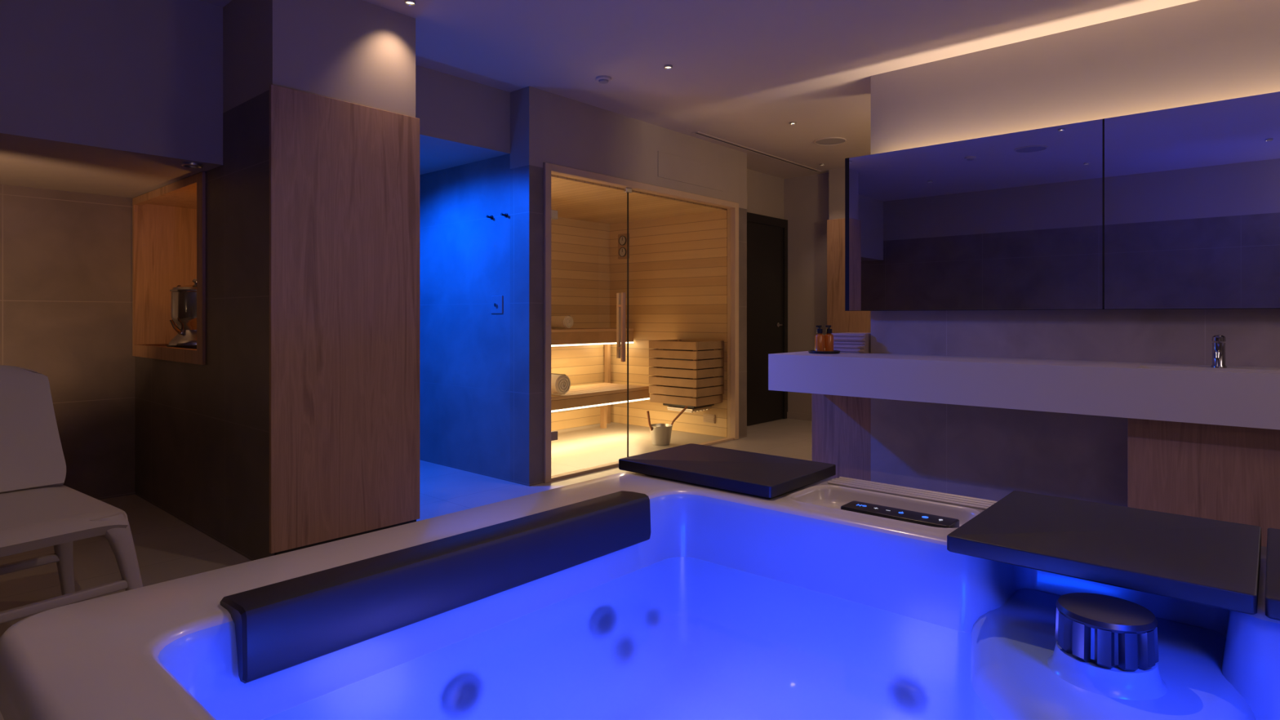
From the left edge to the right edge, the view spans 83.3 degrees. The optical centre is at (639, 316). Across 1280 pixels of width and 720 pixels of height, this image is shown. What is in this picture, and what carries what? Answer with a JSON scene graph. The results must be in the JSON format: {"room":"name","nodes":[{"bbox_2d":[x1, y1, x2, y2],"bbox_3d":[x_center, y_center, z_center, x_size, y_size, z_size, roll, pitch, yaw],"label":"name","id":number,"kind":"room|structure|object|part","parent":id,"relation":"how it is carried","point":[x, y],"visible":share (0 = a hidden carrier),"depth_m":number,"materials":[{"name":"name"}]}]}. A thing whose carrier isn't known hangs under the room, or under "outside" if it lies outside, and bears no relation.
{"room":"spa room","nodes":[
{"label":"spa room","id":0,"kind":"room"},
{"bbox_2d":[0,184,134,499],"bbox_3d":[-3.936,0.188,3.770,0.110,1.865,2.150,0,0,41],"label":"wall","id":1,"kind":"structure","parent":0,"point":[66,256],"depth_m":4.33,"materials":[{"name":"tile"}]},
{"bbox_2d":[0,0,222,198],"bbox_3d":[-3.369,-1.133,3.270,1.620,0.775,2.150,0,0,41],"label":"bulkhead","id":2,"kind":"object","parent":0,"point":[101,97],"depth_m":3.27,"materials":[{"name":"paint"}]},
{"bbox_2d":[181,161,203,168],"bbox_3d":[-2.183,-0.739,3.511,0.090,0.015,0.090,0,0,41],"label":"recessed light","id":3,"kind":"object","parent":2,"relation":"in","point":[187,164],"visible":1,"depth_m":3.50,"materials":[{"name":"silver metal"}]},
{"bbox_2d":[134,0,415,560],"bbox_3d":[-2.356,-0.200,4.276,2.610,2.640,0.700,0,0,41],"label":"wall column","id":4,"kind":"structure","parent":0,"point":[202,432],"depth_m":3.46,"materials":[{"name":"tile"}]},
{"bbox_2d":[132,172,205,364],"bbox_3d":[-2.555,-0.247,4.292,1.260,0.990,0.490,0,0,41],"label":"wall niche","id":5,"kind":"object","parent":4,"relation":"attached to","point":[169,221],"visible":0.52,"depth_m":4.56,"materials":[{"name":"brown wood"}]},
{"bbox_2d":[166,279,196,349],"bbox_3d":[-2.671,-0.018,4.280,0.392,0.411,0.308,0,0,5],"label":"coffee percolator","id":6,"kind":"object","parent":5,"relation":"in","point":[183,298],"visible":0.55,"depth_m":4.15,"materials":[{"name":"silver metal"}]},
{"bbox_3d":[-2.681,0.061,4.166,0.028,0.094,0.081,0,0,15],"label":"spout","id":7,"kind":"part","parent":6,"relation":"part of","materials":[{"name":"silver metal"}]},
{"bbox_3d":[-2.628,-0.190,4.277,0.261,0.067,0.261,0,0,41],"label":"lid","id":8,"kind":"part","parent":6,"relation":"part of","materials":[{"name":"silver metal"}]},
{"bbox_2d":[269,84,419,553],"bbox_3d":[-1.369,0.011,3.405,0.021,2.040,0.727,0,0,41],"label":"wood panel","id":9,"kind":"object","parent":4,"relation":"attached to","point":[344,176],"visible":1,"depth_m":3.35,"materials":[{"name":"brown wood"}]},
{"bbox_2d":[0,418,812,719],"bbox_3d":[0.524,1.170,3.770,8.000,0.100,8.050,0,0,41],"label":"floor","id":10,"kind":"structure","parent":0,"point":[167,548],"depth_m":4.34,"materials":[{"name":"tile"}]},
{"bbox_2d":[0,364,142,623],"bbox_3d":[-2.207,0.649,2.417,0.731,0.941,0.722,0,0,32],"label":"lounge chair","id":11,"kind":"object","parent":10,"relation":"on","point":[37,511],"visible":0.98,"depth_m":2.61,"materials":[{"name":"beige plastic"}]},
{"bbox_3d":[-2.422,0.412,2.554,0.220,0.466,0.593,0,0,32],"label":"backrest","id":12,"kind":"part","parent":11,"relation":"part of","materials":[{"name":"beige plastic"}]},
{"bbox_3d":[-2.142,0.691,2.375,0.554,0.111,0.607,0,0,32],"label":"seat","id":13,"kind":"part","parent":11,"relation":"part of","materials":[{"name":"beige plastic"}]},
{"bbox_3d":[-2.199,0.895,2.717,0.117,0.450,0.230,0,0,-40],"label":"leg","id":14,"kind":"part","parent":11,"relation":"part of","materials":[{"name":"beige plastic"}]},
{"bbox_3d":[-1.816,0.900,2.486,0.145,0.440,0.186,0,0,32],"label":"leg","id":15,"kind":"part","parent":11,"relation":"part of","materials":[{"name":"beige plastic"}]},
{"bbox_2d":[275,520,416,555],"bbox_3d":[-1.369,1.076,3.410,0.014,0.088,0.685,0,0,41],"label":"plinth","id":16,"kind":"object","parent":10,"relation":"on","point":[412,521],"visible":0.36,"depth_m":3.38,"materials":[{"name":"black wood"}]},
{"bbox_2d":[551,328,633,423],"bbox_3d":[-0.945,0.620,6.659,0.357,1.000,2.260,0,0,41],"label":"bench","id":17,"kind":"object","parent":10,"relation":"on","point":[567,336],"visible":0.26,"depth_m":6.98,"materials":[{"name":"brown wood"}]},
{"bbox_2d":[551,315,573,328],"bbox_3d":[-0.778,0.051,6.860,0.300,0.122,0.122,0,0,41],"label":"rolled towel","id":18,"kind":"object","parent":17,"relation":"on","point":[557,321],"visible":0.69,"depth_m":6.78,"materials":[{"name":"white fabric"}]},
{"bbox_2d":[551,382,649,428],"bbox_3d":[-0.793,0.895,6.351,0.602,0.450,2.000,0,0,41],"label":"bench","id":19,"kind":"object","parent":10,"relation":"on","point":[602,394],"visible":0.41,"depth_m":6.51,"materials":[{"name":"brown wood"}]},
{"bbox_2d":[551,373,570,394],"bbox_3d":[-0.778,0.575,6.194,0.360,0.170,0.170,0,0,41],"label":"rolled towel","id":20,"kind":"object","parent":19,"relation":"on","point":[560,383],"visible":0.47,"depth_m":6.07,"materials":[{"name":"white fabric"}]},
{"bbox_2d":[0,443,1279,719],"bbox_3d":[0.321,0.790,1.234,2.050,0.659,1.925,0,0,41],"label":"hot tub","id":21,"kind":"object","parent":10,"relation":"on","point":[1071,609],"visible":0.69,"depth_m":1.43,"materials":[{"name":"grey plastic"}]},
{"bbox_2d":[262,556,993,719],"bbox_3d":[0.313,0.685,1.194,1.472,0.001,1.497,0,0,41],"label":"water","id":22,"kind":"object","parent":21,"relation":"in","point":[678,637],"visible":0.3,"depth_m":1.42,"materials":[{"name":"blue liquid"}]},
{"bbox_3d":[0.651,0.518,1.815,0.275,0.049,0.080,0,0,41],"label":"control panel","id":23,"kind":"part","parent":21,"relation":"part of","materials":[{"name":"black plastic"}]},
{"bbox_2d":[971,588,1255,719],"bbox_3d":[0.822,0.836,1.326,0.480,0.408,0.743,0,0,41],"label":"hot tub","id":24,"kind":"object","parent":21,"relation":"attached to","point":[1016,675],"depth_m":1.27,"materials":[{"name":"white plastic"}]},
{"bbox_2d":[542,162,738,483],"bbox_3d":[0.098,0.043,5.736,0.130,2.155,2.325,0,0,41],"label":"door frame","id":25,"kind":"structure","parent":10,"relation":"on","point":[732,207],"depth_m":5.51,"materials":[{"name":"clear glass"}]},
{"bbox_3d":[-0.151,0.070,5.509,0.058,0.500,0.025,0,0,41],"label":"handle","id":26,"kind":"part","parent":25,"relation":"part of","materials":[{"name":"brown wood"}]},
{"bbox_3d":[-0.140,0.080,5.415,0.062,0.520,0.030,0,0,41],"label":"handle","id":27,"kind":"part","parent":25,"relation":"part of","materials":[{"name":"brown wood"}]},
{"bbox_2d":[646,410,672,445],"bbox_3d":[0.178,0.969,6.318,0.218,0.301,0.208,0,0,8],"label":"bucket","id":28,"kind":"object","parent":10,"relation":"on","point":[660,433],"visible":1,"depth_m":6.24,"materials":[{"name":"silver metal"}]},
{"bbox_3d":[0.083,0.905,6.248,0.056,0.174,0.021,0,0,-30],"label":"handle","id":29,"kind":"part","parent":28,"relation":"part of","materials":[{"name":"brown wood"}]},
{"bbox_2d":[671,405,687,424],"bbox_3d":[0.303,0.951,6.389,0.296,0.298,0.073,0,0,-26],"label":"ladle","id":30,"kind":"object","parent":28,"relation":"in","point":[686,406],"visible":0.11,"depth_m":6.42,"materials":[{"name":"brown wood"}]},
{"bbox_2d":[812,393,871,480],"bbox_3d":[1.417,0.787,4.819,0.412,0.666,0.335,0,0,41],"label":"end panel","id":31,"kind":"object","parent":10,"relation":"on","point":[842,424],"visible":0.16,"depth_m":4.68,"materials":[{"name":"brown wood"}]},
{"bbox_2d":[1128,417,1279,546],"bbox_3d":[2.901,0.762,2.992,1.405,0.616,0.425,0,0,41],"label":"vanity cabinet","id":32,"kind":"object","parent":10,"relation":"on","point":[1221,473],"visible":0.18,"depth_m":3.11,"materials":[{"name":"brown wood"}]},
{"bbox_2d":[768,351,1279,430],"bbox_3d":[2.304,0.342,3.702,3.240,0.222,0.900,0,0,41],"label":"countertop","id":33,"kind":"structure","parent":32,"relation":"on","point":[1239,396],"depth_m":3.46,"materials":[{"name":"grey stone"}]},
{"bbox_2d":[808,350,839,353],"bbox_3d":[1.160,0.223,4.537,0.196,0.016,0.196,0,0,41],"label":"soap tray","id":34,"kind":"object","parent":33,"relation":"on","point":[809,351],"visible":0.89,"depth_m":4.46,"materials":[{"name":"black plastic"}]},
{"bbox_2d":[814,324,824,351],"bbox_3d":[1.127,0.139,4.520,0.058,0.169,0.058,0,0,-6],"label":"pump bottle","id":35,"kind":"object","parent":34,"relation":"on","point":[819,337],"visible":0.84,"depth_m":4.50,"materials":[{"name":"orange plastic"}]},
{"bbox_2d":[824,324,833,351],"bbox_3d":[1.189,0.139,4.531,0.058,0.169,0.058,0,0,-6],"label":"pump bottle","id":36,"kind":"object","parent":34,"relation":"on","point":[828,337],"visible":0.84,"depth_m":4.51,"materials":[{"name":"orange plastic"}]},
{"bbox_2d":[833,348,871,353],"bbox_3d":[1.419,0.218,4.699,0.222,0.024,0.275,0,0,41],"label":"folded towel","id":37,"kind":"object","parent":33,"relation":"on","point":[842,350],"visible":0.41,"depth_m":4.58,"materials":[{"name":"white fabric"}]},
{"bbox_2d":[833,344,871,349],"bbox_3d":[1.417,0.194,4.699,0.225,0.024,0.277,0,0,41],"label":"folded towel","id":38,"kind":"object","parent":37,"relation":"on","point":[835,346],"visible":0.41,"depth_m":4.58,"materials":[{"name":"white fabric"}]},
{"bbox_2d":[833,340,871,345],"bbox_3d":[1.420,0.170,4.702,0.225,0.024,0.267,0,0,41],"label":"folded towel","id":39,"kind":"object","parent":38,"relation":"on","point":[835,342],"visible":0.7,"depth_m":4.59,"materials":[{"name":"white fabric"}]},
{"bbox_2d":[833,337,871,341],"bbox_3d":[1.414,0.145,4.701,0.233,0.024,0.277,0,0,41],"label":"folded towel","id":40,"kind":"object","parent":39,"relation":"on","point":[838,339],"visible":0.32,"depth_m":4.58,"materials":[{"name":"white fabric"}]},
{"bbox_2d":[831,332,871,337],"bbox_3d":[1.410,0.120,4.706,0.245,0.024,0.274,0,0,41],"label":"folded towel","id":41,"kind":"object","parent":40,"relation":"on","point":[846,334],"visible":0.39,"depth_m":4.60,"materials":[{"name":"white fabric"}]},
{"bbox_2d":[1210,334,1226,368],"bbox_3d":[2.599,0.158,3.236,0.056,0.147,0.124,0,0,41],"label":"tap","id":42,"kind":"object","parent":33,"relation":"on","point":[1218,348],"visible":1,"depth_m":3.24,"materials":[{"name":"silver metal"}]},
{"bbox_3d":[2.586,0.170,3.223,0.032,0.039,0.088,0,0,41],"label":"spout","id":43,"kind":"part","parent":42,"relation":"part of","materials":[{"name":"silver metal"}]},
{"bbox_3d":[2.610,0.100,3.248,0.050,0.031,0.085,0,0,41],"label":"lever","id":44,"kind":"part","parent":42,"relation":"part of","materials":[{"name":"silver metal"}]},
{"bbox_2d":[415,64,510,174],"bbox_3d":[-2.030,-1.312,5.176,2.110,0.415,1.080,0,0,41],"label":"wall shower header","id":45,"kind":"structure","parent":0,"point":[462,121],"depth_m":4.65,"materials":[{"name":"paint"}]},
{"bbox_2d":[419,86,542,486],"bbox_3d":[-1.558,-0.200,5.559,2.310,2.640,0.120,0,0,41],"label":"wall","id":46,"kind":"structure","parent":0,"point":[464,254],"depth_m":5.05,"materials":[{"name":"tile"}]},
{"bbox_2d":[485,214,493,219],"bbox_3d":[-1.046,-0.690,4.998,0.030,0.030,0.046,0,0,41],"label":"towel hook","id":47,"kind":"object","parent":46,"relation":"attached to","point":[491,217],"visible":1,"depth_m":5.00,"materials":[{"name":"black metal"}]},
{"bbox_2d":[490,295,502,313],"bbox_3d":[-0.993,-0.083,4.968,0.130,0.125,0.022,0,0,41],"label":"shower control","id":48,"kind":"object","parent":46,"relation":"attached to","point":[496,301],"visible":1,"depth_m":4.96,"materials":[{"name":"grey"}]},
{"bbox_2d":[500,213,507,217],"bbox_3d":[-0.926,-0.690,4.893,0.030,0.030,0.046,0,0,41],"label":"towel hook","id":49,"kind":"object","parent":46,"relation":"attached to","point":[505,215],"visible":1,"depth_m":4.89,"materials":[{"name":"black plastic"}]},
{"bbox_2d":[551,217,609,431],"bbox_3d":[-1.092,0.070,6.795,0.025,2.100,2.300,0,0,41],"label":"wall","id":50,"kind":"structure","parent":0,"point":[580,249],"depth_m":7.31,"materials":[{"name":"brown wood"}]},
{"bbox_2d":[551,173,727,224],"bbox_3d":[-0.531,-1.008,6.301,1.530,0.055,2.350,0,0,41],"label":"ceiling","id":51,"kind":"structure","parent":0,"point":[572,198],"depth_m":6.35,"materials":[{"name":"brown wood"}]},
{"bbox_2d":[542,90,738,203],"bbox_3d":[0.084,-1.278,5.758,0.110,0.483,2.350,0,0,41],"label":"wall","id":52,"kind":"structure","parent":0,"point":[577,135],"depth_m":5.41,"materials":[{"name":"paint"}]},
{"bbox_2d":[657,151,723,191],"bbox_3d":[0.441,-1.218,6.077,0.006,0.205,0.900,0,0,41],"label":"access panel","id":53,"kind":"object","parent":52,"relation":"attached to","point":[670,166],"visible":1,"depth_m":6.04,"materials":[{"name":"paint"}]},
{"bbox_2d":[609,151,746,438],"bbox_3d":[0.262,-0.200,7.245,1.810,2.640,0.165,0,0,41],"label":"wall","id":54,"kind":"structure","parent":0,"point":[677,265],"depth_m":7.04,"materials":[{"name":"brown wood"}]},
{"bbox_2d":[617,233,629,259],"bbox_3d":[-0.174,-0.730,7.499,0.150,0.260,0.034,0,0,41],"label":"thermometer","id":55,"kind":"object","parent":54,"relation":"attached to","point":[622,238],"visible":0.99,"depth_m":7.49,"materials":[{"name":"beige wood"}]},
{"bbox_2d":[648,339,724,413],"bbox_3d":[0.430,0.548,6.702,0.560,0.646,0.423,0,0,41],"label":"heater","id":56,"kind":"object","parent":54,"relation":"attached to","point":[683,373],"visible":1,"depth_m":6.54,"materials":[{"name":"brown wood"}]},
{"bbox_2d":[702,413,715,423],"bbox_3d":[0.650,0.960,6.779,0.130,0.080,0.022,0,0,41],"label":"air vent","id":57,"kind":"object","parent":54,"relation":"in","point":[708,418],"visible":1,"depth_m":6.77,"materials":[{"name":"brown wood"}]},
{"bbox_2d":[199,0,1199,178],"bbox_3d":[0.524,-1.570,3.770,8.000,0.100,8.050,0,0,41],"label":"ceiling","id":58,"kind":"structure","parent":0,"point":[742,71],"depth_m":4.10,"materials":[{"name":"beige paint"}]},
{"bbox_2d":[404,0,415,5],"bbox_3d":[-1.107,-1.514,3.469,0.052,0.015,0.052,0,0,41],"label":"recessed light","id":59,"kind":"object","parent":58,"relation":"in","point":[410,2],"visible":1,"depth_m":3.47,"materials":[{"name":"silver metal"}]},
{"bbox_2d":[595,75,611,84],"bbox_3d":[-0.232,-1.506,4.591,0.100,0.031,0.100,0,0,41],"label":"smoke detector","id":60,"kind":"object","parent":58,"relation":"attached to","point":[602,79],"visible":1,"depth_m":4.57,"materials":[{"name":"beige paint"}]},
{"bbox_2d":[663,64,672,69],"bbox_3d":[0.172,-1.514,4.368,0.052,0.015,0.052,0,0,41],"label":"recessed light","id":61,"kind":"object","parent":58,"relation":"in","point":[666,66],"visible":1,"depth_m":4.36,"materials":[{"name":"beige"}]},
{"bbox_2d":[691,131,821,172],"bbox_3d":[1.157,-1.518,6.739,0.067,0.005,2.140,0,0,41],"label":"ceiling vent","id":62,"kind":"object","parent":58,"relation":"in","point":[705,135],"visible":1,"depth_m":6.59,"materials":[{"name":"white metal"}]},
{"bbox_2d":[813,137,846,145],"bbox_3d":[1.647,-1.516,6.234,0.270,0.010,0.270,0,0,41],"label":"ceiling speaker","id":63,"kind":"object","parent":58,"relation":"attached to","point":[828,140],"visible":1,"depth_m":6.22,"materials":[{"name":"beige paint"}]},
{"bbox_2d":[746,168,783,219],"bbox_3d":[1.101,-0.200,7.502,0.130,2.640,1.330,0,0,41],"label":"wall","id":64,"kind":"structure","parent":0,"point":[765,192],"depth_m":7.67,"materials":[{"name":"paint"}]},
{"bbox_2d":[746,212,787,426],"bbox_3d":[1.321,0.030,7.574,0.104,2.180,0.930,0,0,41],"label":"door","id":65,"kind":"structure","parent":64,"relation":"in","point":[766,236],"depth_m":7.60,"materials":[{"name":"black paint"}]},
{"bbox_2d":[783,172,828,413],"bbox_3d":[2.950,-0.200,6.824,3.800,2.640,0.100,0,0,41],"label":"wall","id":66,"kind":"structure","parent":0,"point":[806,198],"depth_m":7.78,"materials":[{"name":"paint"}]},
{"bbox_2d":[786,412,812,421],"bbox_3d":[1.810,1.085,7.753,0.600,0.070,0.015,0,0,41],"label":"baseboard","id":67,"kind":"structure","parent":66,"relation":"attached to","point":[794,415],"depth_m":7.81,"materials":[{"name":"paint"}]},
{"bbox_2d":[828,167,844,219],"bbox_3d":[2.851,-0.200,6.765,2.270,2.640,0.120,0,0,41],"label":"pier","id":68,"kind":"object","parent":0,"point":[836,176],"visible":0.14,"depth_m":7.41,"materials":[{"name":"paint"}]},
{"bbox_2d":[826,217,871,341],"bbox_3d":[2.780,0.050,6.730,2.230,2.100,0.024,0,0,41],"label":"wood panel","id":69,"kind":"object","parent":68,"relation":"attached to","point":[841,321],"visible":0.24,"depth_m":7.37,"materials":[{"name":"brown wood"}]},
{"bbox_2d":[871,0,1279,506],"bbox_3d":[3.029,-0.200,3.446,3.815,2.640,0.424,0,0,41],"label":"wall","id":70,"kind":"structure","parent":0,"point":[1201,51],"depth_m":3.88,"materials":[{"name":"paint"}]},
{"bbox_2d":[844,91,1279,311],"bbox_3d":[2.374,-0.515,3.660,2.780,0.961,0.119,0,0,41],"label":"upper cabinet","id":71,"kind":"object","parent":70,"relation":"attached to","point":[1179,207],"visible":1,"depth_m":3.69,"materials":[{"name":"silver metal"}]},
{"bbox_3d":[1.822,-0.515,4.072,1.352,0.957,0.008,0,0,41],"label":"mirror panel","id":72,"kind":"part","parent":71,"relation":"part of","materials":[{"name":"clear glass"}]},
{"bbox_3d":[2.856,-0.515,3.161,1.387,0.957,0.008,0,0,41],"label":"mirror panel","id":73,"kind":"part","parent":71,"relation":"part of","materials":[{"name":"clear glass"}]}
]}

